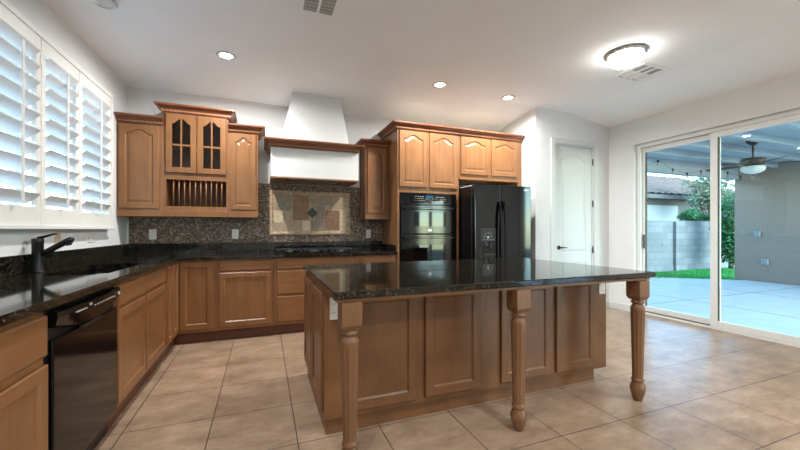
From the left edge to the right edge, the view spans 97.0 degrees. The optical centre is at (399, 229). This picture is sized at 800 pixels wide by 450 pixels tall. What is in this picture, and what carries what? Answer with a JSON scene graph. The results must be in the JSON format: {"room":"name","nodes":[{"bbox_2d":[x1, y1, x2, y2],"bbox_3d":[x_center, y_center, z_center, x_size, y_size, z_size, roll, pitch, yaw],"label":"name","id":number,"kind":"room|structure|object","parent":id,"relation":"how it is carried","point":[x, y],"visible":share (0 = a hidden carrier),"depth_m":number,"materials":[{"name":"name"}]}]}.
{"room":"kitchen","nodes":[
{"label":"kitchen","id":0,"kind":"room"},
{"bbox_2d":[0,0,126,256],"bbox_3d":[-1.705,-0.330,0.139,0.150,3.100,8.690,0,0,-21],"label":"wall","id":1,"kind":"structure","parent":0,"point":[40,13],"depth_m":2.95,"materials":[{"name":"white paint"}]},
{"bbox_2d":[8,88,92,212],"bbox_3d":[-2.620,-0.680,2.407,0.040,1.260,2.260,0,0,-21],"label":"window","id":2,"kind":"structure","parent":1,"relation":"in","point":[10,169],"depth_m":2.39,"materials":[{"name":"white paint"}]},
{"bbox_2d":[0,3,41,224],"bbox_3d":[-2.367,-0.672,2.169,0.094,1.281,0.534,0,0,-21],"label":"plantation shutter","id":3,"kind":"object","parent":2,"relation":"attached to","point":[18,42],"visible":1,"depth_m":2.19,"materials":[{"name":"white paint"}]},
{"bbox_2d":[41,38,79,225],"bbox_3d":[-2.562,-0.672,2.673,0.094,1.281,0.534,0,0,-21],"label":"plantation shutter","id":4,"kind":"object","parent":2,"relation":"attached to","point":[62,76],"visible":0.86,"depth_m":2.64,"materials":[{"name":"white paint"}]},
{"bbox_2d":[79,71,111,225],"bbox_3d":[-2.776,-0.672,3.228,0.094,1.281,0.643,0,0,-21],"label":"plantation shutter","id":5,"kind":"object","parent":2,"relation":"attached to","point":[96,107],"visible":0.87,"depth_m":3.20,"materials":[{"name":"white paint"}]},
{"bbox_2d":[0,0,114,229],"bbox_3d":[-2.483,-0.678,2.452,0.064,1.353,2.405,0,0,-21],"label":"frame","id":6,"kind":"object","parent":1,"relation":"attached to","point":[7,4],"visible":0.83,"depth_m":2.67,"materials":[{"name":"white paint"}]},
{"bbox_2d":[54,232,60,243],"bbox_3d":[-2.610,0.065,2.700,0.008,0.090,0.080,0,0,-21],"label":"wall outlet","id":7,"kind":"object","parent":1,"relation":"attached to","point":[57,238],"visible":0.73,"depth_m":2.69,"materials":[{"name":"beige plastic"}]},
{"bbox_2d":[87,231,95,242],"bbox_3d":[-2.815,0.065,3.232,0.010,0.100,0.160,0,0,-21],"label":"light switch","id":8,"kind":"object","parent":1,"relation":"attached to","point":[91,235],"visible":1,"depth_m":3.22,"materials":[{"name":"white plastic"}]},
{"bbox_2d":[127,86,464,243],"bbox_3d":[-0.039,-0.330,5.362,6.725,3.100,0.150,0,0,-21],"label":"wall","id":9,"kind":"structure","parent":0,"point":[139,100],"depth_m":4.59,"materials":[{"name":"white paint"}]},
{"bbox_2d":[114,112,169,217],"bbox_3d":[-2.874,-0.693,3.974,0.432,1.096,0.387,0,0,-21],"label":"upper cabinet","id":10,"kind":"object","parent":9,"relation":"attached to","point":[140,137],"visible":0.98,"depth_m":3.85,"materials":[{"name":"brown wood"}]},
{"bbox_2d":[154,101,236,217],"bbox_3d":[-2.371,-0.771,4.170,0.803,1.253,0.389,0,0,-21],"label":"upper cabinet","id":11,"kind":"object","parent":9,"relation":"attached to","point":[195,137],"visible":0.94,"depth_m":4.10,"materials":[{"name":"brown wood"}]},
{"bbox_2d":[172,145,219,152],"bbox_3d":[-2.386,-0.958,4.208,0.606,0.016,0.250,0,0,-21],"label":"shelf","id":12,"kind":"object","parent":11,"relation":"attached to","point":[175,149],"depth_m":4.22,"materials":[{"name":"brown wood"}]},
{"bbox_2d":[228,123,264,217],"bbox_3d":[-1.880,-0.693,4.360,0.406,1.096,0.389,0,0,-21],"label":"upper cabinet","id":13,"kind":"object","parent":9,"relation":"attached to","point":[243,139],"visible":1,"depth_m":4.22,"materials":[{"name":"brown wood"}]},
{"bbox_2d":[129,183,381,243],"bbox_3d":[-1.694,-0.220,4.637,3.071,0.764,0.008,0,0,-21],"label":"backsplash","id":14,"kind":"structure","parent":9,"relation":"attached to","point":[169,230],"depth_m":4.55,"materials":[{"name":"stone"}]},
{"bbox_2d":[149,229,156,239],"bbox_3d":[-2.906,0.055,4.159,0.075,0.120,0.008,0,0,-21],"label":"wall outlet","id":15,"kind":"object","parent":14,"relation":"attached to","point":[152,232],"visible":1,"depth_m":4.16,"materials":[{"name":"white plastic"}]},
{"bbox_2d":[232,229,238,238],"bbox_3d":[-2.083,0.055,4.477,0.075,0.120,0.008,0,0,-21],"label":"wall outlet","id":16,"kind":"object","parent":14,"relation":"attached to","point":[235,232],"visible":1,"depth_m":4.48,"materials":[{"name":"white plastic"}]},
{"bbox_2d":[270,190,349,234],"bbox_3d":[-1.206,-0.223,4.807,1.061,0.585,0.026,0,0,-21],"label":"tile mural","id":17,"kind":"object","parent":14,"relation":"attached to","point":[291,212],"visible":1,"depth_m":4.80,"materials":[{"name":"tile"}]},
{"bbox_2d":[366,230,370,237],"bbox_3d":[-0.455,0.060,5.107,0.070,0.120,0.008,0,0,-21],"label":"wall outlet","id":18,"kind":"object","parent":14,"relation":"attached to","point":[368,232],"visible":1,"depth_m":5.10,"materials":[{"name":"white plastic"}]},
{"bbox_2d":[264,92,364,186],"bbox_3d":[-1.104,-1.151,4.519,1.179,1.089,0.650,0,0,-21],"label":"range hood","id":19,"kind":"object","parent":9,"relation":"attached to","point":[313,147],"visible":1,"depth_m":4.34,"materials":[{"name":"white paint"}]},
{"bbox_2d":[286,180,340,184],"bbox_3d":[-1.107,-0.614,4.546,0.665,0.004,0.288,0,0,-21],"label":"grille","id":20,"kind":"object","parent":19,"relation":"attached to","point":[287,181],"depth_m":4.59,"materials":[{"name":"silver metal"}]},
{"bbox_2d":[355,138,390,219],"bbox_3d":[-0.388,-0.675,4.937,0.416,1.071,0.389,0,0,-21],"label":"upper cabinet","id":21,"kind":"object","parent":9,"relation":"attached to","point":[374,157],"visible":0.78,"depth_m":4.83,"materials":[{"name":"brown wood"}]},
{"bbox_2d":[45,0,799,131],"bbox_3d":[1.454,-1.755,1.280,6.565,0.290,8.540,0,0,-21],"label":"ceiling","id":22,"kind":"structure","parent":0,"point":[383,59],"depth_m":3.47,"materials":[{"name":"white paint"}]},
{"bbox_2d":[92,0,117,9],"bbox_3d":[-2.224,-1.700,2.646,0.184,0.009,0.184,0,0,-21],"label":"recessed light","id":23,"kind":"object","parent":22,"relation":"in","point":[106,4],"visible":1,"depth_m":2.67,"materials":[{"name":"white paint"}]},
{"bbox_2d":[216,51,235,59],"bbox_3d":[-1.748,-1.750,3.559,0.184,0.009,0.184,0,0,-21],"label":"recessed light","id":24,"kind":"object","parent":22,"relation":"in","point":[226,55],"visible":1,"depth_m":3.55,"materials":[{"name":"white paint"}]},
{"bbox_2d":[298,0,341,19],"bbox_3d":[-0.624,-1.749,2.750,0.300,0.010,0.300,0,0,-21],"label":"ceiling vent","id":25,"kind":"object","parent":22,"relation":"in","point":[329,9],"visible":1,"depth_m":2.79,"materials":[{"name":"white metal"}]},
{"bbox_2d":[432,81,447,87],"bbox_3d":[0.482,-1.750,4.271,0.184,0.009,0.184,0,0,-21],"label":"recessed light","id":26,"kind":"object","parent":22,"relation":"in","point":[439,84],"visible":1,"depth_m":4.26,"materials":[{"name":"white paint"}]},
{"bbox_2d":[501,95,514,99],"bbox_3d":[1.434,-1.750,4.693,0.184,0.009,0.184,0,0,-21],"label":"recessed light","id":27,"kind":"object","parent":22,"relation":"in","point":[506,97],"visible":1,"depth_m":4.68,"materials":[{"name":"white paint"}]},
{"bbox_2d":[605,44,647,69],"bbox_3d":[2.243,-1.679,3.516,0.360,0.151,0.360,0,0,-21],"label":"flush ceiling light","id":28,"kind":"object","parent":22,"relation":"attached to","point":[628,56],"visible":1,"depth_m":3.42,"materials":[{"name":"white glass"}]},
{"bbox_2d":[612,62,668,82],"bbox_3d":[2.675,-1.749,3.951,0.380,0.010,0.380,0,0,-21],"label":"ceiling vent","id":29,"kind":"object","parent":22,"relation":"in","point":[642,71],"visible":1,"depth_m":3.93,"materials":[{"name":"white metal"}]},
{"bbox_2d":[94,307,799,449],"bbox_3d":[1.458,1.280,1.282,6.875,0.120,8.840,0,0,-21],"label":"floor","id":30,"kind":"structure","parent":0,"point":[707,388],"depth_m":2.43,"materials":[{"name":"tile"}]},
{"bbox_2d":[0,312,47,449],"bbox_3d":[-1.637,0.773,1.061,0.638,0.892,0.618,0,0,-21],"label":"base cabinet","id":31,"kind":"object","parent":30,"relation":"on","point":[23,343],"visible":0.95,"depth_m":1.32,"materials":[{"name":"brown wood"}]},
{"bbox_2d":[43,286,119,449],"bbox_3d":[-1.839,0.777,1.716,0.598,0.884,0.740,0,0,-21],"label":"dishwasher","id":32,"kind":"object","parent":30,"relation":"on","point":[81,358],"visible":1,"depth_m":1.73,"materials":[{"name":"black metal"}]},
{"bbox_2d":[108,267,166,428],"bbox_3d":[-2.232,0.773,2.601,0.638,0.892,1.185,0,0,-21],"label":"base cabinet","id":33,"kind":"object","parent":30,"relation":"on","point":[141,304],"visible":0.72,"depth_m":2.55,"materials":[{"name":"brown wood"}]},
{"bbox_2d":[160,260,215,361],"bbox_3d":[-2.488,0.773,3.737,0.981,0.892,1.111,0,0,-21],"label":"base cabinet","id":34,"kind":"object","parent":30,"relation":"on","point":[191,284],"visible":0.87,"depth_m":3.78,"materials":[{"name":"brown wood"}]},
{"bbox_2d":[216,258,272,339],"bbox_3d":[-1.839,0.773,4.246,0.590,0.892,0.628,0,0,-21],"label":"base cabinet","id":35,"kind":"object","parent":30,"relation":"on","point":[244,287],"visible":0.97,"depth_m":3.96,"materials":[{"name":"brown wood"}]},
{"bbox_2d":[273,256,358,334],"bbox_3d":[-1.093,0.773,4.535,1.002,0.892,0.628,0,0,-21],"label":"base cabinet","id":36,"kind":"object","parent":30,"relation":"on","point":[288,273],"visible":0.43,"depth_m":4.14,"materials":[{"name":"brown wood"}]},
{"bbox_2d":[359,255,396,262],"bbox_3d":[-0.386,0.773,4.808,0.506,0.892,0.628,0,0,-21],"label":"base cabinet","id":37,"kind":"object","parent":30,"relation":"on","point":[372,258],"visible":0.17,"depth_m":4.52,"materials":[{"name":"brown wood"}]},
{"bbox_2d":[0,241,397,327],"bbox_3d":[-0.868,0.243,2.473,3.093,0.163,4.639,0,0,-21],"label":"countertop","id":38,"kind":"structure","parent":37,"relation":"on","point":[24,294],"depth_m":2.82,"materials":[{"name":"black stone"}]},
{"bbox_2d":[30,233,74,272],"bbox_3d":[-2.347,0.153,2.394,0.231,0.263,0.072,0,0,-21],"label":"faucet","id":39,"kind":"object","parent":38,"relation":"on","point":[38,252],"visible":1,"depth_m":2.36,"materials":[{"name":"black metal"}]},
{"bbox_2d":[64,268,124,275],"bbox_3d":[-2.219,0.416,2.605,0.410,0.180,0.900,0,0,-21],"label":"sink","id":40,"kind":"object","parent":38,"relation":"in","point":[105,270],"visible":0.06,"depth_m":2.94,"materials":[{"name":"black"}]},
{"bbox_2d":[274,247,355,253],"bbox_3d":[-1.097,0.261,4.529,0.960,0.048,0.500,0,0,-21],"label":"gas cooktop","id":41,"kind":"object","parent":38,"relation":"in","point":[312,249],"visible":1,"depth_m":4.43,"materials":[{"name":"black metal"}]},
{"bbox_2d":[377,120,461,261],"bbox_3d":[0.256,-0.090,5.014,0.992,2.618,0.708,0,0,-21],"label":"tall cabinet","id":42,"kind":"object","parent":30,"relation":"on","point":[423,158],"visible":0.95,"depth_m":4.75,"materials":[{"name":"brown wood"}]},
{"bbox_2d":[400,192,455,261],"bbox_3d":[0.300,0.165,4.991,0.824,1.301,0.626,0,0,-21],"label":"double wall oven","id":43,"kind":"object","parent":42,"relation":"in","point":[427,220],"visible":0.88,"depth_m":4.72,"materials":[{"name":"black"}]},
{"bbox_2d":[304,271,649,449],"bbox_3d":[0.501,0.780,2.771,2.291,0.878,1.402,0,0,-21],"label":"kitchen island","id":44,"kind":"object","parent":30,"relation":"on","point":[388,358],"visible":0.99,"depth_m":2.34,"materials":[{"name":"brown wood"}]},
{"bbox_2d":[330,298,337,319],"bbox_3d":[-0.387,0.465,2.086,0.055,0.130,0.008,0,0,-21],"label":"wall outlet","id":45,"kind":"object","parent":44,"relation":"attached to","point":[333,305],"visible":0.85,"depth_m":2.08,"materials":[{"name":"white plastic"}]},
{"bbox_2d":[303,258,655,299],"bbox_3d":[0.498,0.321,2.776,2.300,0.038,1.420,0,0,-21],"label":"countertop","id":46,"kind":"structure","parent":44,"relation":"on","point":[380,279],"depth_m":2.39,"materials":[{"name":"black stone"}]},
{"bbox_2d":[599,283,604,293],"bbox_3d":[1.640,0.468,2.870,0.068,0.105,0.008,0,0,-21],"label":"wall outlet","id":47,"kind":"object","parent":44,"relation":"attached to","point":[601,285],"visible":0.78,"depth_m":2.87,"materials":[{"name":"white plastic"}]},
{"bbox_2d":[459,184,530,259],"bbox_3d":[1.252,0.308,5.165,0.918,1.820,0.969,0,0,-21],"label":"refrigerator","id":48,"kind":"object","parent":30,"relation":"on","point":[495,220],"visible":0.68,"depth_m":4.77,"materials":[{"name":"black metal"}]},
{"bbox_2d":[499,108,608,300],"bbox_3d":[2.458,-0.330,5.759,1.460,3.100,0.910,0,0,-21],"label":"wall","id":49,"kind":"structure","parent":0,"point":[538,125],"depth_m":5.19,"materials":[{"name":"white paint"}]},
{"bbox_2d":[456,128,524,185],"bbox_3d":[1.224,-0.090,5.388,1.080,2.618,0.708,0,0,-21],"label":"wall cabinet","id":50,"kind":"object","parent":49,"relation":"attached to","point":[485,157],"visible":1,"depth_m":5.12,"materials":[{"name":"brown wood"}]},
{"bbox_2d":[555,143,593,264],"bbox_3d":[2.619,-0.030,5.372,0.789,2.498,0.166,0,0,-21],"label":"door","id":51,"kind":"structure","parent":49,"relation":"in","point":[574,164],"depth_m":5.36,"materials":[{"name":"white paint"}]},
{"bbox_2d":[551,137,597,265],"bbox_3d":[2.635,-0.066,5.331,0.930,2.569,0.016,0,0,-21],"label":"trim","id":52,"kind":"structure","parent":49,"relation":"attached to","point":[554,140],"depth_m":5.31,"materials":[{"name":"white paint"}]},
{"bbox_2d":[609,72,799,304],"bbox_3d":[4.590,-0.330,2.493,0.160,3.100,8.540,0,0,-21],"label":"wall","id":53,"kind":"structure","parent":0,"point":[782,94],"depth_m":4.98,"materials":[{"name":"white paint"}]},
{"bbox_2d":[609,301,630,311],"bbox_3d":[4.205,1.173,3.247,0.014,0.095,5.004,0,0,-21],"label":"baseboard","id":54,"kind":"structure","parent":53,"relation":"attached to","point":[625,307],"depth_m":5.42,"materials":[{"name":"white paint"}]},
{"bbox_2d":[621,283,625,290],"bbox_3d":[3.389,0.870,5.363,0.008,0.120,0.075,0,0,-21],"label":"wall outlet","id":55,"kind":"object","parent":53,"relation":"attached to","point":[623,285],"visible":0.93,"depth_m":5.36,"materials":[{"name":"white plastic"}]},
{"bbox_2d":[637,109,799,347],"bbox_3d":[3.897,-0.015,4.366,0.098,2.467,1.909,0,0,-21],"label":"door","id":56,"kind":"structure","parent":53,"relation":"in","point":[714,135],"depth_m":4.35,"materials":[{"name":"white plastic"}]},
{"bbox_2d":[647,121,799,167],"bbox_3d":[6.765,-1.560,5.163,5.814,0.240,5.950,0,0,-21],"label":"ceiling","id":57,"kind":"structure","parent":0,"point":[782,140],"depth_m":6.64,"materials":[{"name":"grey"}]},
{"bbox_2d":[647,160,753,177],"bbox_3d":[5.953,-1.235,7.341,4.630,0.340,0.042,0,0,-15],"label":"string lights","id":58,"kind":"object","parent":57,"relation":"hanging from","point":[673,169],"visible":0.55,"depth_m":7.41,"materials":[{"name":"black"}]},
{"bbox_2d":[705,141,799,173],"bbox_3d":[6.126,-1.264,6.207,1.362,0.589,1.302,0,0,-21],"label":"patio ceiling fan","id":59,"kind":"object","parent":57,"relation":"hanging from","point":[752,165],"visible":0.95,"depth_m":6.09,"materials":[{"name":"brown metal"}]},
{"bbox_2d":[735,160,799,285],"bbox_3d":[9.629,-0.343,6.125,0.220,3.274,6.080,0,0,-21],"label":"wall","id":60,"kind":"structure","parent":0,"point":[767,201],"depth_m":8.30,"materials":[{"name":"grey paint"}]},
{"bbox_2d":[647,157,737,179],"bbox_3d":[5.721,-1.409,7.863,5.814,0.299,0.140,0,0,-21],"label":"beam","id":61,"kind":"structure","parent":60,"relation":"attached to","point":[656,167],"depth_m":8.09,"materials":[{"name":"grey"}]},
{"bbox_2d":[753,231,760,236],"bbox_3d":[8.562,0.100,8.489,0.061,0.130,0.120,0,0,-21],"label":"outlet box","id":62,"kind":"object","parent":60,"relation":"attached to","point":[755,233],"visible":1,"depth_m":8.47,"materials":[{"name":"grey"}]},
{"bbox_2d":[761,259,768,264],"bbox_3d":[8.612,0.760,8.359,0.061,0.130,0.120,0,0,-21],"label":"outlet box","id":63,"kind":"object","parent":60,"relation":"attached to","point":[763,261],"visible":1,"depth_m":8.33,"materials":[{"name":"grey"}]},
{"label":"outside","id":64,"kind":"structure","parent":0,"visible":0},
{"bbox_3d":[8.879,1.337,13.083,54.000,0.085,42.000,0,0,-21],"label":"ground","id":65,"kind":"structure","parent":64,"visible":0},
{"bbox_2d":[647,220,734,271],"bbox_3d":[8.581,0.507,11.081,20.000,1.574,0.240,0,0,-21],"label":"fence","id":66,"kind":"object","parent":65,"relation":"on","point":[671,245],"visible":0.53,"depth_m":10.99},
{"bbox_2d":[647,175,734,220],"bbox_3d":[9.335,-0.975,18.835,17.800,4.530,8.400,0,0,-21],"label":"house","id":67,"kind":"structure","parent":65,"relation":"on","point":[665,201],"depth_m":15.98,"materials":[{"name":"paint"}]},
{"bbox_2d":[676,209,709,220],"bbox_3d":[11.191,0.226,13.352,1.566,2.136,1.314,0,0,-21],"label":"shrub","id":68,"kind":"object","parent":65,"relation":"on","point":[685,215],"visible":0.23,"depth_m":13.35,"materials":[{"name":"green plant"}]},
{"bbox_2d":[654,267,741,279],"bbox_3d":[8.074,1.242,9.620,10.000,0.104,1.920,0,0,-21],"label":"grass","id":69,"kind":"structure","parent":65,"relation":"on","point":[726,273],"depth_m":9.76,"materials":[{"name":"green plant"}]},
{"bbox_2d":[708,190,734,268],"bbox_3d":[10.125,-0.005,10.865,1.003,2.397,0.968,0,0,-21],"label":"climbing shrub","id":70,"kind":"object","parent":69,"relation":"on","point":[727,224],"visible":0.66,"depth_m":10.72,"materials":[{"name":"green plant"}]},
{"bbox_2d":[680,176,734,214],"bbox_3d":[12.579,-0.859,14.431,2.100,4.304,1.843,0,0,-21],"label":"tree","id":71,"kind":"object","parent":65,"relation":"on","point":[704,197],"visible":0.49,"depth_m":14.39,"materials":[{"name":"green plant"}]},
{"bbox_2d":[647,277,799,336],"bbox_3d":[7.139,1.266,4.155,5.785,0.055,10.600,0,0,-21],"label":"patio slab","id":72,"kind":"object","parent":65,"relation":"on","point":[774,307],"visible":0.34,"depth_m":6.11,"materials":[{"name":"concrete"}]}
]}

